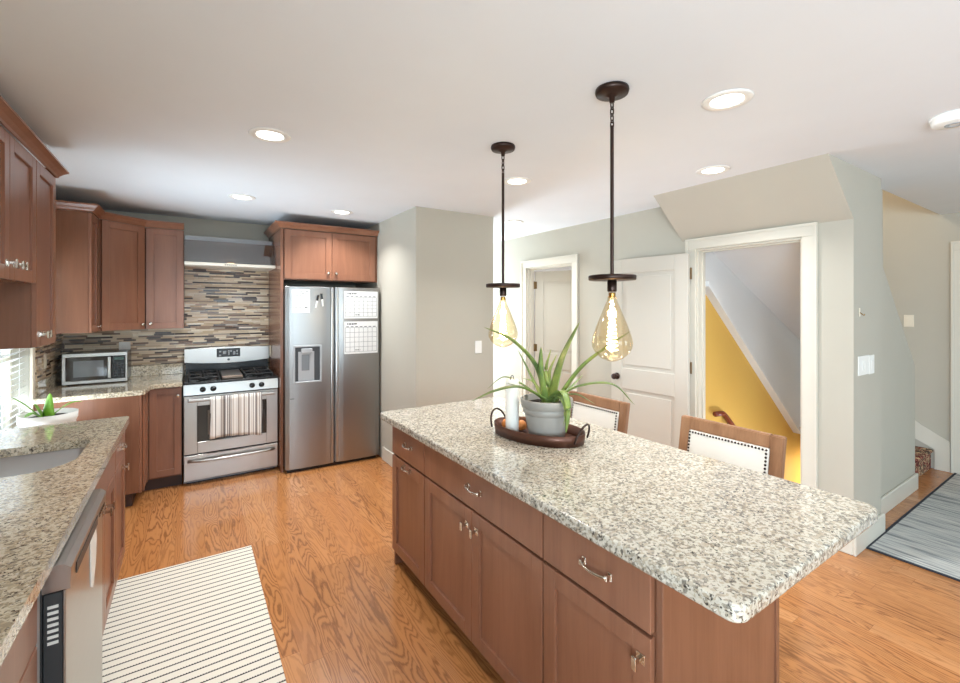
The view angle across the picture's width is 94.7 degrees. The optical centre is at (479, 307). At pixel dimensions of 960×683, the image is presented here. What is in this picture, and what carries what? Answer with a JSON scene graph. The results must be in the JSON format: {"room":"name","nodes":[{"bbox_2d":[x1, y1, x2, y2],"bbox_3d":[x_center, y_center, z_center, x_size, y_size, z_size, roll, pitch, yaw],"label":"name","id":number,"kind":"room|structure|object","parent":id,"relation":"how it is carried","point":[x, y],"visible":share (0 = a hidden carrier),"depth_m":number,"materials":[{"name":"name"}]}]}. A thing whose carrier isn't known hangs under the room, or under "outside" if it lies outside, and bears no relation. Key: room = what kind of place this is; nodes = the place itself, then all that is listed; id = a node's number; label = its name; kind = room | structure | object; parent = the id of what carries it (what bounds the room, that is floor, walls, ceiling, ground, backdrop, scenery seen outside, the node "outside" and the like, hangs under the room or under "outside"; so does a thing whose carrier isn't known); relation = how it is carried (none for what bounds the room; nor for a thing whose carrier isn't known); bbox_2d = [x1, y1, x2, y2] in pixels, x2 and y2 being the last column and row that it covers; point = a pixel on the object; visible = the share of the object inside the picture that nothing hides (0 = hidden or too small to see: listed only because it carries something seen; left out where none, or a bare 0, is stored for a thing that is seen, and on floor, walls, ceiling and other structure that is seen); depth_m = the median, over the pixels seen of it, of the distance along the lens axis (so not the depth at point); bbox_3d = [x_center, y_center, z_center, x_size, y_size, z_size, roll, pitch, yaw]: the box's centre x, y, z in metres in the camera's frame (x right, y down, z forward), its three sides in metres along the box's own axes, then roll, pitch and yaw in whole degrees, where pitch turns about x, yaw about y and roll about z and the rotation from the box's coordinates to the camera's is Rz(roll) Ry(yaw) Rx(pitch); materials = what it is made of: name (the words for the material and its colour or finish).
{"room":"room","nodes":[
{"label":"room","id":0,"kind":"room"},
{"bbox_2d":[12,209,60,427],"bbox_3d":[-1.371,0.330,0.231,0.140,2.460,8.890,0,0,-33],"label":"wall","id":1,"kind":"structure","parent":0,"point":[25,353],"depth_m":3.10,"materials":[{"name":"beige paint"}]},
{"bbox_2d":[0,347,34,428],"bbox_3d":[-2.956,0.360,2.686,0.165,1.520,1.095,0,0,-33],"label":"window","id":2,"kind":"structure","parent":1,"relation":"in","point":[31,350],"depth_m":3.04,"materials":[{"name":"beige"}]},
{"bbox_2d":[0,348,23,428],"bbox_3d":[-2.950,0.360,2.690,0.060,1.392,0.955,0,0,-33],"label":"window blind","id":3,"kind":"object","parent":2,"relation":"attached to","point":[1,350],"visible":0.25,"depth_m":2.91,"materials":[{"name":"white plastic"}]},
{"bbox_2d":[0,125,35,283],"bbox_3d":[-2.075,-0.421,1.759,0.357,0.607,0.746,0,0,-33],"label":"upper cabinet","id":4,"kind":"object","parent":1,"relation":"attached to","point":[17,165],"visible":1,"depth_m":1.93,"materials":[{"name":"brown wood"}]},
{"bbox_2d":[0,95,68,177],"bbox_3d":[-2.160,-0.751,1.903,0.370,0.048,1.251,0,0,-33],"label":"crown molding","id":5,"kind":"structure","parent":4,"relation":"on","point":[9,118],"depth_m":1.96,"materials":[{"name":"brown wood"}]},
{"bbox_2d":[0,160,55,348],"bbox_3d":[-2.382,-0.266,2.228,0.357,0.919,0.368,0,0,-33],"label":"upper cabinet","id":6,"kind":"object","parent":1,"relation":"attached to","point":[27,311],"visible":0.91,"depth_m":2.18,"materials":[{"name":"brown wood"}]},
{"bbox_2d":[35,334,61,381],"bbox_3d":[-3.468,0.369,3.563,0.009,0.347,0.793,0,0,-33],"label":"tile splash","id":7,"kind":"structure","parent":1,"relation":"attached to","point":[53,350],"depth_m":3.54,"materials":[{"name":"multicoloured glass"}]},
{"bbox_2d":[44,353,46,368],"bbox_3d":[-3.359,0.410,3.417,0.009,0.115,0.070,0,0,-33],"label":"wall outlet","id":8,"kind":"object","parent":7,"relation":"attached to","point":[45,354],"visible":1,"depth_m":3.41,"materials":[{"name":"beige plastic"}]},
{"bbox_2d":[56,209,101,333],"bbox_3d":[-3.142,-0.268,3.401,0.328,0.915,0.295,0,0,-33],"label":"upper cabinet","id":9,"kind":"object","parent":1,"relation":"attached to","point":[76,231],"visible":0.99,"depth_m":3.31,"materials":[{"name":"brown wood"}]},
{"bbox_2d":[56,200,183,229],"bbox_3d":[-2.955,-0.756,3.624,0.283,0.058,1.062,0,0,14],"label":"crown molding","id":10,"kind":"structure","parent":9,"relation":"attached to","point":[97,210],"depth_m":3.68,"materials":[{"name":"brown wood"}]},
{"bbox_2d":[98,219,145,330],"bbox_3d":[-3.280,-0.268,3.832,0.614,0.915,0.570,0,0,-33],"label":"upper cabinet","id":11,"kind":"object","parent":1,"relation":"attached to","point":[121,246],"visible":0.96,"depth_m":3.76,"materials":[{"name":"brown wood"}]},
{"bbox_2d":[11,394,81,426],"bbox_3d":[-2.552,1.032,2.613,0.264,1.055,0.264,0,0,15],"label":"planter","id":12,"kind":"object","parent":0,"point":[48,415],"visible":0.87,"depth_m":2.59,"materials":[{"name":"white ceramic"}]},
{"bbox_2d":[61,209,355,464],"bbox_3d":[-2.624,0.330,4.665,2.630,2.460,0.100,0,0,-33],"label":"wall","id":13,"kind":"structure","parent":0,"point":[192,226],"depth_m":4.54,"materials":[{"name":"beige paint"}]},
{"bbox_2d":[146,228,183,328],"bbox_3d":[-2.964,-0.268,4.170,0.286,0.915,0.351,0,0,-33],"label":"upper cabinet","id":14,"kind":"object","parent":13,"relation":"attached to","point":[164,247],"visible":1,"depth_m":4.05,"materials":[{"name":"brown wood"}]},
{"bbox_2d":[63,267,268,373],"bbox_3d":[-2.993,0.110,4.356,1.654,1.100,0.010,0,0,-33],"label":"tile splash","id":15,"kind":"structure","parent":13,"relation":"attached to","point":[222,307],"depth_m":4.49,"materials":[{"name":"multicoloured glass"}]},
{"bbox_2d":[119,342,130,349],"bbox_3d":[-3.319,0.375,4.129,0.085,0.115,0.009,0,0,-33],"label":"wall outlet","id":16,"kind":"object","parent":15,"relation":"attached to","point":[122,345],"visible":0.58,"depth_m":4.13,"materials":[{"name":"white plastic"}]},
{"bbox_2d":[184,235,275,271],"bbox_3d":[-2.481,-0.539,4.392,0.758,0.292,0.490,0,0,-33],"label":"range hood","id":17,"kind":"object","parent":13,"relation":"attached to","point":[200,252],"visible":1,"depth_m":4.24,"materials":[{"name":"silver metal"}]},
{"bbox_2d":[283,229,376,284],"bbox_3d":[-1.675,-0.515,4.755,0.920,0.486,0.786,0,0,-33],"label":"upper cabinet","id":18,"kind":"object","parent":13,"relation":"attached to","point":[309,257],"visible":1,"depth_m":4.44,"materials":[{"name":"brown wood"}]},
{"bbox_2d":[264,220,378,237],"bbox_3d":[-1.699,-0.787,4.715,1.004,0.056,0.792,0,0,-33],"label":"crown molding","id":19,"kind":"structure","parent":18,"relation":"on","point":[275,225],"depth_m":4.39,"materials":[{"name":"brown wood"}]},
{"bbox_2d":[356,206,492,456],"bbox_3d":[-0.714,0.330,4.896,0.834,2.460,1.810,0,0,-33],"label":"wall","id":20,"kind":"structure","parent":0,"point":[435,266],"depth_m":4.17,"materials":[{"name":"beige paint"}]},
{"bbox_2d":[382,446,393,466],"bbox_3d":[-0.709,1.492,4.888,0.870,0.135,1.828,0,0,-33],"label":"baseboard","id":21,"kind":"structure","parent":20,"relation":"attached to","point":[386,454],"depth_m":4.43,"materials":[{"name":"beige paint"}]},
{"bbox_2d":[475,341,481,352],"bbox_3d":[-0.014,0.377,4.266,0.075,0.120,0.009,0,0,-33],"label":"light switch","id":22,"kind":"object","parent":20,"relation":"attached to","point":[478,344],"visible":1,"depth_m":4.26,"materials":[{"name":"white plastic"}]},
{"bbox_2d":[0,0,959,242],"bbox_3d":[1.322,-0.975,2.542,7.400,0.150,9.800,0,0,-33],"label":"ceiling","id":23,"kind":"structure","parent":0,"point":[387,108],"depth_m":1.90,"materials":[{"name":"paint"}]},
{"bbox_2d":[228,194,255,199],"bbox_3d":[-1.929,-0.896,3.584,0.202,0.006,0.202,0,0,-33],"label":"recessed light","id":24,"kind":"object","parent":23,"relation":"in","point":[234,196],"visible":1,"depth_m":3.58,"materials":[{"name":"white plastic"}]},
{"bbox_2d":[233,196,250,198],"bbox_3d":[-1.929,-0.898,3.584,0.126,0.003,0.126,0,0,29],"label":"diffuser","id":25,"kind":"object","parent":24,"relation":"attached to","point":[234,197],"depth_m":3.59,"materials":[{"name":"white plastic"}]},
{"bbox_2d":[248,127,290,142],"bbox_3d":[-1.093,-0.896,2.300,0.202,0.006,0.202,0,0,-33],"label":"recessed light","id":26,"kind":"object","parent":23,"relation":"in","point":[272,135],"visible":1,"depth_m":2.29,"materials":[{"name":"white plastic"}]},
{"bbox_2d":[256,131,282,139],"bbox_3d":[-1.093,-0.898,2.300,0.126,0.003,0.126,0,0,17],"label":"diffuser","id":27,"kind":"object","parent":26,"relation":"attached to","point":[261,135],"depth_m":2.30,"materials":[{"name":"white plastic"}]},
{"bbox_2d":[331,210,352,214],"bbox_3d":[-1.294,-0.896,4.143,0.202,0.006,0.202,0,0,-33],"label":"recessed light","id":28,"kind":"object","parent":23,"relation":"in","point":[342,212],"visible":1,"depth_m":4.14,"materials":[{"name":"white plastic"}]},
{"bbox_2d":[335,211,348,213],"bbox_3d":[-1.294,-0.898,4.143,0.126,0.003,0.126,0,0,-5],"label":"diffuser","id":29,"kind":"object","parent":28,"relation":"attached to","point":[336,212],"depth_m":4.15,"materials":[{"name":"white plastic"}]},
{"bbox_2d":[486,142,519,347],"bbox_3d":[0.128,-0.340,2.456,0.190,1.120,0.190,0,0,-33],"label":"pendant light","id":30,"kind":"object","parent":23,"relation":"hanging from","point":[502,148],"visible":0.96,"depth_m":2.45,"materials":[{"name":"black metal"}]},
{"bbox_2d":[500,288,505,295],"bbox_3d":[0.128,-0.090,2.456,0.038,0.047,0.038,0,0,-33],"label":"socket","id":31,"kind":"object","parent":30,"relation":"attached to","point":[502,290],"depth_m":2.44,"materials":[{"name":"brown metal"}]},
{"bbox_2d":[505,220,523,223],"bbox_3d":[0.356,-0.896,4.625,0.202,0.006,0.202,0,0,-33],"label":"recessed light","id":32,"kind":"object","parent":23,"relation":"in","point":[509,221],"visible":1,"depth_m":4.62,"materials":[{"name":"white plastic"}]},
{"bbox_2d":[504,177,530,184],"bbox_3d":[0.263,-0.896,3.132,0.202,0.006,0.202,0,0,-33],"label":"recessed light","id":33,"kind":"object","parent":23,"relation":"in","point":[513,180],"visible":0.95,"depth_m":3.12,"materials":[{"name":"white plastic"}]},
{"bbox_2d":[508,179,525,183],"bbox_3d":[0.263,-0.898,3.132,0.126,0.003,0.126,0,0,17],"label":"diffuser","id":34,"kind":"object","parent":33,"relation":"attached to","point":[510,181],"depth_m":3.13,"materials":[{"name":"white plastic"}]},
{"bbox_2d":[588,81,636,361],"bbox_3d":[0.542,-0.340,1.816,0.190,1.120,0.190,0,0,-33],"label":"pendant light","id":35,"kind":"object","parent":23,"relation":"hanging from","point":[612,91],"visible":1,"depth_m":1.81,"materials":[{"name":"black metal"}]},
{"bbox_2d":[607,280,616,291],"bbox_3d":[0.542,-0.090,1.816,0.038,0.047,0.038,0,0,-33],"label":"socket","id":36,"kind":"object","parent":35,"relation":"attached to","point":[611,284],"depth_m":1.80,"materials":[{"name":"brown metal"}]},
{"bbox_2d":[696,165,730,174],"bbox_3d":[1.520,-0.896,2.883,0.202,0.006,0.202,0,0,-33],"label":"recessed light","id":37,"kind":"object","parent":23,"relation":"in","point":[717,169],"visible":1,"depth_m":2.87,"materials":[{"name":"white plastic"}]},
{"bbox_2d":[702,168,723,173],"bbox_3d":[1.520,-0.898,2.883,0.126,0.003,0.126,0,0,29],"label":"diffuser","id":38,"kind":"object","parent":37,"relation":"attached to","point":[708,170],"depth_m":2.88,"materials":[{"name":"white plastic"}]},
{"bbox_2d":[701,89,753,110],"bbox_3d":[1.069,-0.896,1.913,0.202,0.006,0.202,0,0,-33],"label":"recessed light","id":39,"kind":"object","parent":23,"relation":"in","point":[732,98],"visible":1,"depth_m":1.90,"materials":[{"name":"white plastic"}]},
{"bbox_2d":[710,94,743,106],"bbox_3d":[1.069,-0.898,1.913,0.126,0.003,0.126,0,0,-5],"label":"diffuser","id":40,"kind":"object","parent":39,"relation":"attached to","point":[724,100],"depth_m":1.91,"materials":[{"name":"white plastic"}]},
{"bbox_2d":[654,154,853,241],"bbox_3d":[1.875,-0.733,3.167,0.400,0.335,1.160,0,0,-33],"label":"soffit","id":41,"kind":"structure","parent":23,"relation":"attached to","point":[820,189],"depth_m":3.02,"materials":[{"name":"beige paint"}]},
{"bbox_2d":[929,109,959,129],"bbox_3d":[2.216,-0.877,2.064,0.170,0.046,0.170,0,0,-33],"label":"smoke detector","id":42,"kind":"object","parent":23,"relation":"attached to","point":[950,119],"visible":1,"depth_m":2.05,"materials":[{"name":"white plastic"}]},
{"bbox_2d":[118,455,959,682],"bbox_3d":[1.322,1.620,2.542,7.400,0.120,9.800,0,0,-33],"label":"floor","id":43,"kind":"structure","parent":0,"point":[340,607],"depth_m":2.44,"materials":[{"name":"brown wood"}]},
{"bbox_2d":[0,599,36,682],"bbox_3d":[-1.017,1.123,0.394,0.624,0.875,1.374,0,0,-33],"label":"base cabinet","id":44,"kind":"object","parent":43,"relation":"on","point":[19,665],"visible":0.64,"depth_m":1.03,"materials":[{"name":"brown wood"}]},
{"bbox_2d":[0,416,128,666],"bbox_3d":[-1.227,0.665,0.731,0.646,0.038,4.168,0,0,-33],"label":"countertop","id":45,"kind":"structure","parent":44,"relation":"on","point":[40,510],"depth_m":1.47,"materials":[{"name":"stone"}]},
{"bbox_2d":[0,447,84,477],"bbox_3d":[-1.976,0.775,1.867,0.458,0.179,0.494,0,0,-33],"label":"sink","id":46,"kind":"object","parent":45,"relation":"in","point":[30,463],"visible":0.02,"depth_m":2.08,"materials":[{"name":"silver metal"}]},
{"bbox_2d":[4,448,114,636],"bbox_3d":[-1.934,1.123,1.823,0.658,0.875,0.726,0,0,-33],"label":"base cabinet","id":47,"kind":"object","parent":43,"relation":"on","point":[106,482],"visible":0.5,"depth_m":2.11,"materials":[{"name":"brown wood"}]},
{"bbox_2d":[35,489,105,682],"bbox_3d":[-1.546,1.125,1.254,0.672,0.870,0.635,0,0,-33],"label":"dishwasher","id":48,"kind":"object","parent":43,"relation":"on","point":[69,610],"visible":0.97,"depth_m":1.30,"materials":[{"name":"grey metal"}]},
{"bbox_2d":[90,530,96,586],"bbox_3d":[-1.337,0.863,1.530,0.002,0.195,0.115,0,0,-33],"label":"dish towel","id":49,"kind":"object","parent":48,"relation":"hanging from","point":[93,543],"visible":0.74,"depth_m":1.52,"materials":[{"name":"white fabric"}]},
{"bbox_2d":[34,384,182,506],"bbox_3d":[-3.070,1.123,3.763,0.886,0.874,0.911,0,0,-33],"label":"base cabinet","id":50,"kind":"object","parent":43,"relation":"on","point":[154,430],"visible":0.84,"depth_m":3.74,"materials":[{"name":"brown wood"}]},
{"bbox_2d":[29,363,182,404],"bbox_3d":[-3.064,0.615,3.755,0.892,0.140,0.936,0,0,-33],"label":"countertop","id":51,"kind":"structure","parent":50,"relation":"on","point":[143,378],"depth_m":3.64,"materials":[{"name":"stone"}]},
{"bbox_2d":[62,349,130,384],"bbox_3d":[-3.341,0.514,3.871,0.424,0.264,0.332,0,0,-33],"label":"microwave","id":52,"kind":"object","parent":51,"relation":"on","point":[78,367],"visible":1,"depth_m":3.76,"materials":[{"name":"silver metal"}]},
{"bbox_2d":[115,432,128,586],"bbox_3d":[-2.245,1.123,2.296,0.658,0.875,0.401,0,0,-33],"label":"base cabinet","id":53,"kind":"object","parent":43,"relation":"on","point":[120,466],"visible":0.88,"depth_m":2.47,"materials":[{"name":"brown wood"}]},
{"bbox_2d":[102,545,285,682],"bbox_3d":[-1.081,1.556,1.589,0.735,0.006,2.643,0,0,-33],"label":"floor mat","id":54,"kind":"object","parent":43,"relation":"on","point":[207,619],"visible":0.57,"depth_m":2.15,"materials":[{"name":"beige fabric"}]},
{"bbox_2d":[184,345,277,483],"bbox_3d":[-2.425,0.978,4.299,0.755,1.165,0.702,0,0,-33],"label":"range","id":55,"kind":"object","parent":43,"relation":"on","point":[223,370],"visible":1,"depth_m":4.10,"materials":[{"name":"grey metal"}]},
{"bbox_2d":[184,371,277,384],"bbox_3d":[-2.417,0.664,4.287,0.755,0.019,0.560,0,0,-33],"label":"cooktop","id":56,"kind":"object","parent":55,"relation":"in","point":[265,377],"depth_m":4.11,"materials":[{"name":"black metal"}]},
{"bbox_2d":[210,392,261,438],"bbox_3d":[-2.217,0.985,4.025,0.419,0.396,0.069,0,0,-33],"label":"dish towel","id":57,"kind":"object","parent":55,"relation":"hanging from","point":[237,414],"visible":1,"depth_m":4.01,"materials":[{"name":"fabric"}]},
{"bbox_2d":[269,228,282,472],"bbox_3d":[-2.085,0.401,4.506,0.026,2.318,0.753,0,0,-33],"label":"panel","id":58,"kind":"object","parent":43,"relation":"on","point":[275,275],"visible":0.76,"depth_m":4.28,"materials":[{"name":"brown wood"}]},
{"bbox_2d":[283,286,378,472],"bbox_3d":[-1.618,0.677,4.660,0.916,1.765,0.742,0,0,-33],"label":"refrigerator","id":59,"kind":"object","parent":43,"relation":"on","point":[331,396],"visible":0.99,"depth_m":4.32,"materials":[{"name":"grey metal"}]},
{"bbox_2d":[292,289,309,312],"bbox_3d":[-1.699,-0.065,4.195,0.160,0.220,0.003,0,0,-31],"label":"sheet","id":60,"kind":"object","parent":59,"relation":"attached to","point":[300,298],"visible":1,"depth_m":4.19,"materials":[{"name":"white paper"}]},
{"bbox_2d":[344,321,377,353],"bbox_3d":[-1.206,0.297,4.487,0.340,0.325,0.003,0,0,-31],"label":"calendar","id":61,"kind":"object","parent":59,"relation":"attached to","point":[359,336],"visible":1,"depth_m":4.48,"materials":[{"name":"white paper"}]},
{"bbox_2d":[344,291,377,318],"bbox_3d":[-1.206,-0.032,4.487,0.340,0.273,0.003,0,0,-31],"label":"calendar","id":62,"kind":"object","parent":59,"relation":"attached to","point":[357,304],"visible":1,"depth_m":4.48,"materials":[{"name":"white paper"}]},
{"bbox_2d":[392,426,426,585],"bbox_3d":[-0.163,1.124,2.663,0.668,0.872,0.459,0,0,-33],"label":"base cabinet","id":63,"kind":"object","parent":43,"relation":"on","point":[408,460],"depth_m":2.48,"materials":[{"name":"brown wood"}]},
{"bbox_2d":[425,445,546,682],"bbox_3d":[0.214,1.124,2.082,0.667,0.872,0.923,0,0,-33],"label":"base cabinet","id":64,"kind":"object","parent":43,"relation":"on","point":[484,545],"visible":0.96,"depth_m":1.83,"materials":[{"name":"brown wood"}]},
{"bbox_2d":[380,397,877,622],"bbox_3d":[0.340,0.666,2.093,0.903,0.041,2.158,0,0,-33],"label":"countertop","id":65,"kind":"structure","parent":64,"relation":"on","point":[731,539],"depth_m":1.45,"materials":[{"name":"stone"}]},
{"bbox_2d":[490,408,589,447],"bbox_3d":[0.290,0.592,2.223,0.324,0.106,0.527,0,0,-33],"label":"serving tray","id":66,"kind":"object","parent":65,"relation":"on","point":[574,437],"visible":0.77,"depth_m":2.09,"materials":[{"name":"brown wood"}]},
{"bbox_2d":[502,419,505,427],"bbox_3d":[0.142,0.612,2.336,0.056,0.054,0.056,0,0,-33],"label":"orange","id":67,"kind":"object","parent":66,"relation":"on","point":[504,420],"visible":0.27,"depth_m":2.32,"materials":[{"name":"orange food"}]},
{"bbox_2d":[506,375,518,431],"bbox_3d":[0.164,0.490,2.251,0.068,0.300,0.068,0,0,-33],"label":"pillar candle","id":68,"kind":"object","parent":66,"relation":"on","point":[512,394],"visible":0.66,"depth_m":2.22,"materials":[{"name":"white wax"}]},
{"bbox_2d":[519,420,526,430],"bbox_3d":[0.216,0.612,2.309,0.056,0.054,0.056,0,0,-33],"label":"orange","id":69,"kind":"object","parent":66,"relation":"on","point":[522,424],"visible":0.78,"depth_m":2.29,"materials":[{"name":"orange food"}]},
{"bbox_2d":[473,322,634,436],"bbox_3d":[0.347,0.354,2.181,0.761,0.574,0.297,0,0,2],"label":"aloe","id":70,"kind":"object","parent":66,"relation":"on","point":[547,412],"visible":0.99,"depth_m":2.12,"materials":[{"name":"green plant"}]},
{"bbox_2d":[569,391,629,433],"bbox_3d":[0.593,1.072,2.796,0.479,0.976,0.498,0,0,-33],"label":"bar stool","id":71,"kind":"object","parent":43,"relation":"on","point":[612,414],"visible":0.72,"depth_m":2.84,"materials":[{"name":"brown wood"}]},
{"bbox_2d":[544,514,774,682],"bbox_3d":[0.595,1.124,1.506,0.671,0.872,0.456,0,0,-33],"label":"base cabinet","id":72,"kind":"object","parent":43,"relation":"on","point":[600,608],"depth_m":1.32,"materials":[{"name":"brown wood"}]},
{"bbox_2d":[678,415,786,478],"bbox_3d":[1.060,1.072,2.083,0.479,0.976,0.498,0,0,-33],"label":"bar stool","id":73,"kind":"object","parent":43,"relation":"on","point":[763,452],"visible":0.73,"depth_m":2.15,"materials":[{"name":"brown wood"}]},
{"bbox_2d":[775,597,778,682],"bbox_3d":[0.511,1.124,2.267,0.021,0.872,1.830,0,0,-33],"label":"panel","id":74,"kind":"object","parent":43,"relation":"on","point":[777,599],"visible":0.07,"depth_m":1.50,"materials":[{"name":"brown wood"}]},
{"bbox_2d":[866,473,959,581],"bbox_3d":[4.127,1.555,2.535,2.358,0.009,2.348,0,0,-33],"label":"area rug","id":75,"kind":"object","parent":43,"relation":"on","point":[927,536],"visible":1,"depth_m":3.01,"materials":[{"name":"grey fabric"}]},
{"bbox_2d":[915,446,932,476],"bbox_3d":[3.964,1.370,4.431,0.570,0.380,0.720,0,0,-33],"label":"stair","id":76,"kind":"structure","parent":43,"relation":"on","point":[922,455],"depth_m":4.17,"materials":[{"name":"carpet"}]},
{"bbox_2d":[521,393,572,436],"bbox_3d":[0.331,0.543,2.190,0.258,0.195,0.258,0,0,-33],"label":"pot","id":77,"kind":"object","parent":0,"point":[544,415],"depth_m":2.10,"materials":[{"name":"white ceramic"}]},
{"bbox_2d":[493,166,858,499],"bbox_3d":[1.014,0.330,4.935,0.100,2.460,5.060,0,0,-33],"label":"wall","id":78,"kind":"structure","parent":0,"point":[646,233],"depth_m":4.03,"materials":[{"name":"beige paint"}]},
{"bbox_2d":[521,254,578,395],"bbox_3d":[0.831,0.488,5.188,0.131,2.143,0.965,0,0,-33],"label":"door frame","id":79,"kind":"structure","parent":78,"relation":"attached to","point":[527,272],"depth_m":5.49,"materials":[{"name":"beige paint"}]},
{"bbox_2d":[534,270,571,393],"bbox_3d":[0.997,0.548,5.340,0.758,2.000,0.164,0,0,27],"label":"door","id":80,"kind":"structure","parent":78,"relation":"in","point":[553,289],"depth_m":5.41,"materials":[{"name":"beige paint"}]},
{"bbox_2d":[611,253,691,447],"bbox_3d":[1.481,0.548,3.921,0.165,2.000,0.761,0,0,-33],"label":"door","id":81,"kind":"structure","parent":78,"relation":"in","point":[654,307],"depth_m":3.87,"materials":[{"name":"beige paint"}]},
{"bbox_2d":[685,222,817,488],"bbox_3d":[2.031,0.493,3.358,0.131,2.133,0.931,0,0,-33],"label":"door frame","id":82,"kind":"structure","parent":78,"relation":"attached to","point":[807,232],"depth_m":3.03,"materials":[{"name":"beige paint"}]},
{"bbox_2d":[839,513,884,556],"bbox_3d":[1.193,1.492,5.042,0.553,0.135,5.078,0,0,-33],"label":"baseboard","id":83,"kind":"structure","parent":78,"relation":"attached to","point":[856,546],"depth_m":2.87,"materials":[{"name":"beige paint"}]},
{"bbox_2d":[705,252,799,426],"bbox_3d":[2.743,0.338,4.302,2.094,1.883,0.014,0,0,-33],"label":"wall","id":84,"kind":"structure","parent":0,"point":[776,348],"depth_m":4.31,"materials":[{"name":"paint"}]},
{"bbox_2d":[713,243,799,339],"bbox_3d":[2.962,-0.081,3.968,2.094,1.065,0.782,0,0,-33],"label":"ceiling","id":85,"kind":"structure","parent":0,"point":[771,273],"depth_m":3.83,"materials":[{"name":"paint"}]},
{"bbox_2d":[705,168,880,515],"bbox_3d":[3.598,1.330,4.274,3.495,5.660,1.200,0,0,-33],"label":"wall","id":86,"kind":"structure","parent":0,"point":[869,184],"depth_m":3.07,"materials":[{"name":"beige paint"}]},
{"bbox_2d":[713,411,735,425],"bbox_3d":[2.610,1.490,4.181,1.475,1.212,0.072,0,0,-33],"label":"handrail","id":87,"kind":"object","parent":86,"relation":"attached to","point":[726,417],"visible":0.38,"depth_m":3.83,"materials":[{"name":"brown wood"}]},
{"bbox_2d":[705,281,799,433],"bbox_3d":[2.617,0.550,4.187,1.750,1.549,0.070,0,0,-33],"label":"trim","id":88,"kind":"structure","parent":86,"relation":"attached to","point":[710,292],"depth_m":4.09,"materials":[{"name":"paint"}]},
{"bbox_2d":[858,355,868,375],"bbox_3d":[2.497,0.373,2.876,0.190,0.125,0.009,0,0,-33],"label":"light switch","id":89,"kind":"object","parent":86,"relation":"attached to","point":[863,361],"visible":1,"depth_m":2.86,"materials":[{"name":"white plastic"}]},
{"bbox_2d":[869,355,873,373],"bbox_3d":[2.621,0.377,2.957,0.095,0.125,0.009,0,0,-33],"label":"light switch","id":90,"kind":"object","parent":86,"relation":"attached to","point":[871,357],"visible":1,"depth_m":2.95,"materials":[{"name":"white plastic"}]},
{"bbox_2d":[881,189,914,496],"bbox_3d":[3.220,0.330,3.524,1.212,2.460,0.100,0,0,-33],"label":"wall","id":91,"kind":"structure","parent":0,"point":[897,363],"depth_m":3.50,"materials":[{"name":"beige paint"}]},
{"bbox_2d":[881,473,917,513],"bbox_3d":[3.258,1.492,3.502,1.210,0.135,0.058,0,0,-33],"label":"baseboard","id":92,"kind":"structure","parent":91,"relation":"attached to","point":[906,488],"depth_m":3.52,"materials":[{"name":"beige paint"}]},
{"bbox_2d":[883,190,959,467],"bbox_3d":[5.429,-0.240,2.845,0.100,3.600,5.800,0,0,-33],"label":"wall","id":93,"kind":"structure","parent":0,"point":[917,239],"depth_m":4.35,"materials":[{"name":"beige paint"}]},
{"bbox_2d":[904,315,913,326],"bbox_3d":[4.313,0.130,4.445,0.009,0.120,0.075,0,0,-33],"label":"light switch","id":94,"kind":"object","parent":93,"relation":"attached to","point":[908,319],"visible":1,"depth_m":4.44,"materials":[{"name":"beige plastic"}]},
{"bbox_2d":[915,421,950,471],"bbox_3d":[4.316,1.242,4.423,0.026,0.635,0.540,0,0,-33],"label":"trim","id":95,"kind":"structure","parent":93,"relation":"attached to","point":[941,446],"depth_m":4.26,"materials":[{"name":"beige paint"}]},
{"bbox_2d":[951,241,959,473],"bbox_3d":[4.755,0.465,3.751,0.031,2.190,1.055,0,0,-33],"label":"door frame","id":96,"kind":"structure","parent":93,"relation":"attached to","point":[955,245],"depth_m":4.16,"materials":[{"name":"beige paint"}]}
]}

